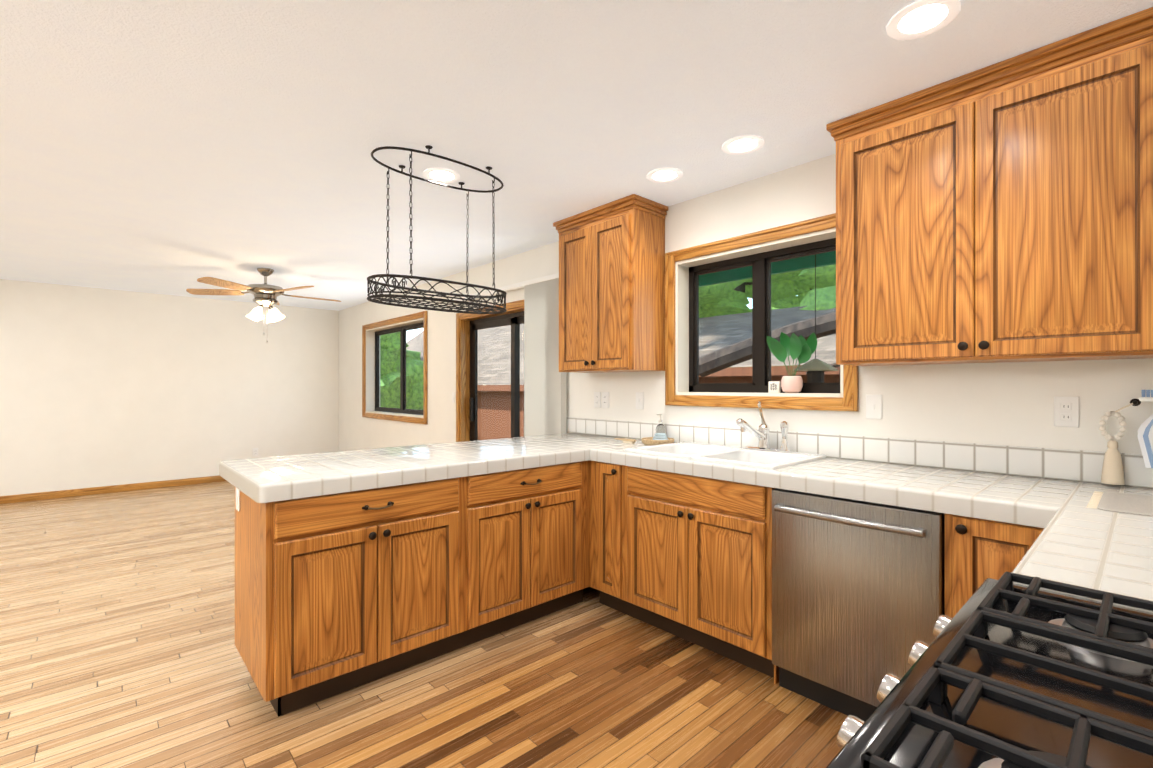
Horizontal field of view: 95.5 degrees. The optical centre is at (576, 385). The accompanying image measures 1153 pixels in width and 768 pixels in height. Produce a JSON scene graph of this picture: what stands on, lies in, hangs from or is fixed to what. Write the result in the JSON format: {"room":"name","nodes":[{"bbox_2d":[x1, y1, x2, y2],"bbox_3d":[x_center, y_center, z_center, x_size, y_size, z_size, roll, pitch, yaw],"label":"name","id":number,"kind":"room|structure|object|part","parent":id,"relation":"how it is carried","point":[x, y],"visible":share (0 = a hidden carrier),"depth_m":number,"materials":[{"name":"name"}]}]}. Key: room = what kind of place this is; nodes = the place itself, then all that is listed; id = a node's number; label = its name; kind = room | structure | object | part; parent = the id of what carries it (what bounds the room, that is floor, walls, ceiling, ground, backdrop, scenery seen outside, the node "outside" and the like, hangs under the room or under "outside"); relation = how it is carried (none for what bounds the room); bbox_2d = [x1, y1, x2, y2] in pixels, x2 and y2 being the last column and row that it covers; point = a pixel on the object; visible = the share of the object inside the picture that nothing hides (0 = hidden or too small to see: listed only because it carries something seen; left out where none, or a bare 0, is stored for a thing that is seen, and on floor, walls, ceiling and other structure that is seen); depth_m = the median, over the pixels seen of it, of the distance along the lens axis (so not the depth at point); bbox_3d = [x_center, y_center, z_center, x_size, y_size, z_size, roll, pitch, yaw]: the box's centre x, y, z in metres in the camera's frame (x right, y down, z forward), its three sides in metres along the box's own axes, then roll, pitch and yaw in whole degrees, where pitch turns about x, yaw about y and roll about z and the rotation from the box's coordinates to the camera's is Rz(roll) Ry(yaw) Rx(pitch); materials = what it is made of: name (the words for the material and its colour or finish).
{"room":"kitchen","nodes":[
{"label":"kitchen","id":0,"kind":"room"},
{"bbox_2d":[0,279,338,495],"bbox_3d":[-6.158,0.060,5.894,6.600,2.440,0.200,0,0,-42],"label":"wall","id":1,"kind":"structure","parent":0,"point":[100,387],"depth_m":6.52,"materials":[{"name":"paint"}]},
{"bbox_2d":[0,475,226,503],"bbox_3d":[-6.084,1.237,5.811,6.600,0.085,0.018,0,0,-42],"label":"baseboard","id":2,"kind":"structure","parent":1,"relation":"attached to","point":[86,491],"depth_m":6.23,"materials":[{"name":"brown wood"}]},
{"bbox_2d":[253,448,257,455],"bbox_3d":[-4.470,0.922,7.292,0.070,0.115,0.009,0,0,-42],"label":"outlet","id":3,"kind":"object","parent":1,"relation":"attached to","point":[255,450],"depth_m":7.29,"materials":[{"name":"white plastic"}]},
{"bbox_2d":[0,481,846,767],"bbox_3d":[-3.103,1.299,2.547,7.000,0.050,9.260,0,0,-42],"label":"floor","id":4,"kind":"structure","parent":0,"point":[118,648],"depth_m":2.21,"materials":[{"name":"brown wood"}]},
{"bbox_2d":[235,475,474,716],"bbox_3d":[-1.027,0.851,2.439,0.858,0.846,0.620,0,0,-42],"label":"base cabinet","id":5,"kind":"object","parent":4,"relation":"on","point":[337,593],"depth_m":2.16,"materials":[{"name":"brown wood"}]},
{"bbox_2d":[219,437,614,502],"bbox_3d":[-0.757,0.394,2.687,1.650,0.067,1.080,0,0,-42],"label":"countertop","id":6,"kind":"structure","parent":5,"relation":"on","point":[276,478],"depth_m":2.46,"materials":[{"name":"white tile"}]},
{"bbox_2d":[475,460,589,641],"bbox_3d":[-0.461,0.852,2.957,0.828,0.846,0.620,0,0,-42],"label":"base cabinet","id":7,"kind":"object","parent":4,"relation":"on","point":[532,525],"depth_m":2.75,"materials":[{"name":"brown wood"}]},
{"bbox_2d":[590,460,773,677],"bbox_3d":[0.674,0.852,2.838,0.627,0.846,1.127,0,0,-42],"label":"base cabinet","id":8,"kind":"object","parent":4,"relation":"on","point":[686,557],"depth_m":2.53,"materials":[{"name":"brown wood"}]},
{"bbox_2d":[772,488,944,721],"bbox_3d":[1.225,0.851,2.167,0.683,0.846,0.598,0,0,-42],"label":"dishwasher","id":9,"kind":"object","parent":4,"relation":"on","point":[858,598],"visible":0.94,"depth_m":1.97,"materials":[{"name":"silver metal"}]},
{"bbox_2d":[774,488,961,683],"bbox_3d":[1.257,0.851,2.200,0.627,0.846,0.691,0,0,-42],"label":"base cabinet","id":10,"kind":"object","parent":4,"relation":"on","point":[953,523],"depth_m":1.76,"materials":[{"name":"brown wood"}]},
{"bbox_2d":[525,433,1152,524],"bbox_3d":[0.904,0.394,2.573,0.648,0.067,3.488,0,0,-42],"label":"countertop","id":11,"kind":"structure","parent":10,"relation":"on","point":[1014,499],"depth_m":2.00,"materials":[{"name":"white tile"}]},
{"bbox_2d":[614,438,635,443],"bbox_3d":[0.305,0.348,3.325,0.030,0.026,0.170,0,0,-42],"label":"scrub brush","id":12,"kind":"object","parent":11,"relation":"on","point":[629,441],"visible":1,"depth_m":3.29,"materials":[{"name":"wood"}]},
{"bbox_2d":[641,433,674,444],"bbox_3d":[0.503,0.327,3.242,0.206,0.068,0.206,0,0,-42],"label":"wicker basket","id":13,"kind":"object","parent":11,"relation":"on","point":[659,438],"visible":1,"depth_m":3.19,"materials":[{"name":"beige wicker"}]},
{"bbox_2d":[656,414,665,432],"bbox_3d":[0.545,0.271,3.382,0.066,0.181,0.065,0,0,-42],"label":"soap dispenser","id":14,"kind":"object","parent":13,"relation":"in","point":[660,427],"visible":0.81,"depth_m":3.36,"materials":[{"name":"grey glass"}]},
{"bbox_2d":[625,442,825,469],"bbox_3d":[0.757,0.438,2.756,0.550,0.186,0.870,0,0,-42],"label":"double-bowl sink","id":15,"kind":"object","parent":11,"relation":"in","point":[740,456],"visible":0.5,"depth_m":2.76,"materials":[{"name":"white ceramic"}]},
{"bbox_2d":[736,401,791,452],"bbox_3d":[0.956,0.213,2.748,0.250,0.262,0.260,0,0,-42],"label":"chrome faucet","id":16,"kind":"object","parent":11,"relation":"on","point":[761,433],"visible":1,"depth_m":2.77,"materials":[{"name":"silver metal"}]},
{"bbox_2d":[1086,491,1152,516],"bbox_3d":[1.776,0.356,1.494,0.380,0.005,0.442,0,0,-42],"label":"place mat","id":17,"kind":"object","parent":11,"relation":"on","point":[1133,504],"visible":0.96,"depth_m":1.58,"materials":[{"name":"beige"}]},
{"bbox_2d":[1099,390,1152,484],"bbox_3d":[1.999,0.182,1.794,0.084,0.337,0.295,0,0,-42],"label":"figurine","id":18,"kind":"object","parent":11,"relation":"on","point":[1112,471],"visible":0.98,"depth_m":1.85,"materials":[{"name":"white ceramic"}]},
{"bbox_2d":[826,571,1152,767],"bbox_3d":[0.683,0.793,0.506,0.760,0.955,0.730,0,0,-42],"label":"gas range","id":19,"kind":"object","parent":4,"relation":"on","point":[1004,671],"visible":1,"depth_m":0.61,"materials":[{"name":"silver metal"}]},
{"bbox_2d":[962,516,1043,606],"bbox_3d":[1.566,0.850,1.862,0.627,0.846,0.302,0,0,-42],"label":"base cabinet","id":20,"kind":"object","parent":4,"relation":"on","point":[990,548],"depth_m":1.67,"materials":[{"name":"brown wood"}]},
{"bbox_2d":[1012,501,1152,612],"bbox_3d":[1.313,0.391,1.017,0.845,0.067,0.638,0,0,-42],"label":"countertop","id":21,"kind":"structure","parent":20,"relation":"on","point":[1077,542],"depth_m":1.13,"materials":[{"name":"white tile"}]},
{"bbox_2d":[0,0,1152,310],"bbox_3d":[-3.103,-1.216,2.551,7.000,0.100,9.260,0,0,-42],"label":"ceiling","id":22,"kind":"structure","parent":0,"point":[166,146],"depth_m":2.24,"materials":[{"name":"white paint"}]},
{"bbox_2d":[186,268,340,341],"bbox_3d":[-3.052,-0.795,5.251,1.313,0.732,1.378,0,0,-42],"label":"ceiling fan","id":23,"kind":"object","parent":22,"relation":"hanging from","point":[265,294],"visible":1,"depth_m":5.12,"materials":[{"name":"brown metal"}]},
{"bbox_2d":[367,145,506,313],"bbox_3d":[-0.711,-0.792,2.764,0.764,0.745,0.341,0,0,-42],"label":"pot rack","id":24,"kind":"object","parent":22,"relation":"hanging from","point":[480,308],"visible":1,"depth_m":2.70,"materials":[{"name":"grey metal"}]},
{"bbox_2d":[423,168,459,182],"bbox_3d":[-0.744,-1.161,2.890,0.195,0.007,0.195,0,0,3],"label":"recessed light","id":25,"kind":"object","parent":22,"relation":"in","point":[444,175],"depth_m":2.88,"materials":[{"name":"white"}]},
{"bbox_2d":[647,168,682,182],"bbox_3d":[0.487,-1.161,2.891,0.195,0.007,0.195,0,0,3],"label":"recessed light","id":26,"kind":"object","parent":22,"relation":"in","point":[661,175],"depth_m":2.88,"materials":[{"name":"white plastic"}]},
{"bbox_2d":[722,135,763,154],"bbox_3d":[0.804,-1.162,2.530,0.195,0.007,0.195,0,0,3],"label":"recessed light","id":27,"kind":"object","parent":22,"relation":"in","point":[745,144],"depth_m":2.52,"materials":[{"name":"white plastic"}]},
{"bbox_2d":[887,0,960,39],"bbox_3d":[1.097,-1.163,1.660,0.195,0.007,0.195,0,0,3],"label":"recessed light","id":28,"kind":"object","parent":22,"relation":"in","point":[918,19],"depth_m":1.66,"materials":[{"name":"white plastic"}]},
{"bbox_2d":[339,154,1152,453],"bbox_3d":[-0.592,0.058,4.842,0.200,2.440,9.260,0,0,-42],"label":"wall","id":29,"kind":"structure","parent":0,"point":[1006,403],"depth_m":2.79,"materials":[{"name":"paint"}]},
{"bbox_2d":[362,311,426,423],"bbox_3d":[-2.259,-0.205,6.621,0.193,1.272,1.899,0,0,-42],"label":"dining room window","id":30,"kind":"structure","parent":29,"relation":"in","point":[401,325],"depth_m":6.74,"materials":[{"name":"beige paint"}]},
{"bbox_3d":[-2.207,-0.205,6.669,0.050,1.102,1.729,0,0,-42],"label":"frame","id":31,"kind":"part","parent":30,"relation":"part of","materials":[{"name":"brown metal"}]},
{"bbox_3d":[-2.209,-0.205,6.667,0.004,1.032,1.659,0,0,-42],"label":"glass","id":32,"kind":"part","parent":30,"relation":"part of","materials":[{"name":"clear glass"}]},
{"bbox_2d":[452,392,454,402],"bbox_3d":[-1.282,0.120,5.439,0.012,0.110,0.045,0,0,-42],"label":"light switch","id":33,"kind":"object","parent":29,"relation":"attached to","point":[453,393],"depth_m":5.43,"materials":[{"name":"white plastic"}]},
{"bbox_2d":[456,300,523,441],"bbox_3d":[-0.631,0.266,4.810,0.140,2.025,1.655,0,0,-42],"label":"door frame","id":34,"kind":"structure","parent":29,"relation":"attached to","point":[463,320],"depth_m":5.35,"materials":[{"name":"brown wood"}]},
{"bbox_2d":[469,311,523,440],"bbox_3d":[-0.581,0.302,4.855,0.105,1.952,1.509,0,0,-42],"label":"sliding glass door","id":35,"kind":"structure","parent":29,"relation":"in","point":[515,321],"depth_m":5.00,"materials":[{"name":"brown metal"}]},
{"bbox_2d":[452,273,566,436],"bbox_3d":[-0.635,0.180,4.637,0.075,2.115,1.895,0,0,-42],"label":"vertical blind","id":36,"kind":"object","parent":35,"relation":"attached to","point":[545,396],"visible":0.44,"depth_m":4.20,"materials":[{"name":"white plastic"}]},
{"bbox_2d":[594,392,608,407],"bbox_3d":[0.182,0.102,3.839,0.009,0.115,0.155,0,0,-42],"label":"outlet","id":37,"kind":"object","parent":29,"relation":"attached to","point":[597,395],"depth_m":3.83,"materials":[{"name":"white plastic"}]},
{"bbox_2d":[553,194,667,372],"bbox_3d":[0.208,-0.630,3.553,0.354,1.063,0.765,0,0,-42],"label":"upper cabinet","id":38,"kind":"object","parent":29,"relation":"attached to","point":[611,286],"visible":1,"depth_m":3.36,"materials":[{"name":"brown wood"}]},
{"bbox_2d":[636,392,643,408],"bbox_3d":[0.428,0.102,3.567,0.012,0.115,0.070,0,0,-42],"label":"light switch","id":39,"kind":"object","parent":29,"relation":"attached to","point":[639,395],"depth_m":3.56,"materials":[{"name":"white plastic"}]},
{"bbox_2d":[665,213,858,410],"bbox_3d":[1.032,-0.367,3.018,0.193,0.983,1.159,0,0,-42],"label":"kitchen window","id":40,"kind":"structure","parent":29,"relation":"in","point":[684,386],"depth_m":3.06,"materials":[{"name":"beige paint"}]},
{"bbox_3d":[1.085,-0.367,3.067,0.050,0.813,0.989,0,0,-42],"label":"frame","id":41,"kind":"part","parent":40,"relation":"part of","materials":[{"name":"brown metal"}]},
{"bbox_3d":[1.083,-0.367,3.064,0.004,0.743,0.919,0,0,-42],"label":"glass","id":42,"kind":"part","parent":40,"relation":"part of","materials":[{"name":"clear glass"}]},
{"bbox_2d":[768,381,779,392],"bbox_3d":[1.093,0.006,2.893,0.020,0.064,0.062,0,0,-42],"label":"block","id":43,"kind":"object","parent":40,"relation":"on","point":[773,386],"depth_m":2.88,"materials":[{"name":"beige"}]},
{"bbox_2d":[767,332,816,392],"bbox_3d":[1.155,-0.131,2.837,0.139,0.338,0.276,0,0,-42],"label":"potted plant","id":44,"kind":"object","parent":40,"relation":"on","point":[800,348],"visible":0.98,"depth_m":2.80,"materials":[{"name":"green plant"}]},
{"bbox_2d":[699,251,835,286],"bbox_3d":[2.070,-1.055,2.982,1.180,0.260,5.200,0,0,-42],"label":"porch roof","id":45,"kind":"structure","parent":29,"relation":"attached to","point":[790,265],"depth_m":4.25,"materials":[{"name":"teal paint"}]},
{"bbox_2d":[793,254,837,382],"bbox_3d":[1.818,-0.513,3.984,0.320,1.140,0.277,0,0,-42],"label":"bird feeder","id":46,"kind":"object","parent":45,"relation":"hanging from","point":[810,367],"depth_m":3.94,"materials":[{"name":"metal"}]},
{"bbox_2d":[567,417,1152,488],"bbox_3d":[1.098,0.302,2.831,0.016,0.118,3.609,0,0,-42],"label":"backsplash","id":47,"kind":"structure","parent":29,"relation":"attached to","point":[1071,465],"depth_m":2.34,"materials":[{"name":"white tile"}]},
{"bbox_2d":[866,395,881,418],"bbox_3d":[1.413,0.100,2.489,0.012,0.115,0.070,0,0,-42],"label":"light switch","id":48,"kind":"object","parent":29,"relation":"attached to","point":[873,403],"depth_m":2.49,"materials":[{"name":"white plastic"}]},
{"bbox_2d":[830,19,1152,365],"bbox_3d":[1.588,-0.604,2.063,0.327,1.015,0.977,0,0,-42],"label":"upper cabinet","id":49,"kind":"object","parent":29,"relation":"attached to","point":[1001,211],"depth_m":1.87,"materials":[{"name":"brown wood"}]},
{"bbox_2d":[1054,397,1078,426],"bbox_3d":[1.866,0.099,1.996,0.009,0.115,0.070,0,0,-42],"label":"outlet","id":50,"kind":"object","parent":29,"relation":"attached to","point":[1066,411],"depth_m":1.99,"materials":[{"name":"white plastic"}]},
{"label":"outside","id":51,"kind":"structure","parent":0,"visible":0},
{"bbox_3d":[13.860,2.558,22.415,44.750,0.100,70.000,0,0,-42],"label":"terrain","id":52,"kind":"structure","parent":51,"visible":0},
{"bbox_2d":[380,332,422,409],"bbox_3d":[-6.137,-0.222,15.533,5.031,5.442,4.669,0,0,-42],"label":"shrub","id":53,"kind":"object","parent":52,"relation":"on","point":[385,367],"depth_m":14.96,"materials":[{"name":"green plant"}]},
{"bbox_2d":[406,343,420,359],"bbox_3d":[-7.220,-0.338,18.738,5.444,5.682,5.311,0,0,-42],"label":"shrub","id":54,"kind":"object","parent":52,"relation":"on","point":[415,354],"depth_m":19.71,"materials":[{"name":"green plant"}]},
{"bbox_2d":[406,324,523,439],"bbox_3d":[-2.707,-0.047,19.746,7.220,5.100,13.600,0,0,-42],"label":"neighbouring house","id":55,"kind":"structure","parent":52,"relation":"on","point":[499,364],"depth_m":14.79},
{"bbox_2d":[733,278,751,297],"bbox_3d":[4.648,-6.495,20.454,8.327,18.003,9.298,0,0,-42],"label":"pine tree","id":56,"kind":"object","parent":52,"relation":"on","point":[748,289],"depth_m":19.30,"materials":[{"name":"green plant"}]},
{"bbox_2d":[699,279,816,367],"bbox_3d":[5.011,-6.001,17.189,9.717,17.002,7.654,0,0,-42],"label":"pine tree","id":57,"kind":"object","parent":52,"relation":"on","point":[721,304],"depth_m":15.64,"materials":[{"name":"green plant"}]},
{"bbox_2d":[699,306,839,382],"bbox_3d":[7.292,0.312,9.985,7.620,4.350,12.500,0,0,-42],"label":"neighbouring house","id":58,"kind":"structure","parent":52,"relation":"on","point":[740,332],"depth_m":11.00,"materials":[{"name":"grey"}]},
{"bbox_2d":[771,264,835,309],"bbox_3d":[8.857,-5.501,16.404,8.344,16.003,7.491,0,0,-42],"label":"pine tree","id":59,"kind":"object","parent":52,"relation":"on","point":[806,274],"depth_m":14.17,"materials":[{"name":"green plant"}]},
{"bbox_2d":[786,285,835,365],"bbox_3d":[9.377,-5.009,12.562,7.803,15.001,8.591,0,0,-42],"label":"pine tree","id":60,"kind":"object","parent":52,"relation":"on","point":[823,302],"depth_m":11.94,"materials":[{"name":"green plant"}]},
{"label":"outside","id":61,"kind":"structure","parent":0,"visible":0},
{"bbox_2d":[699,311,839,376],"bbox_3d":[4.329,-0.638,6.006,0.505,0.994,7.081,0,0,-42],"label":"railing","id":62,"kind":"object","parent":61,"point":[732,352],"depth_m":7.85,"materials":[{"name":"grey wood"}]}
]}

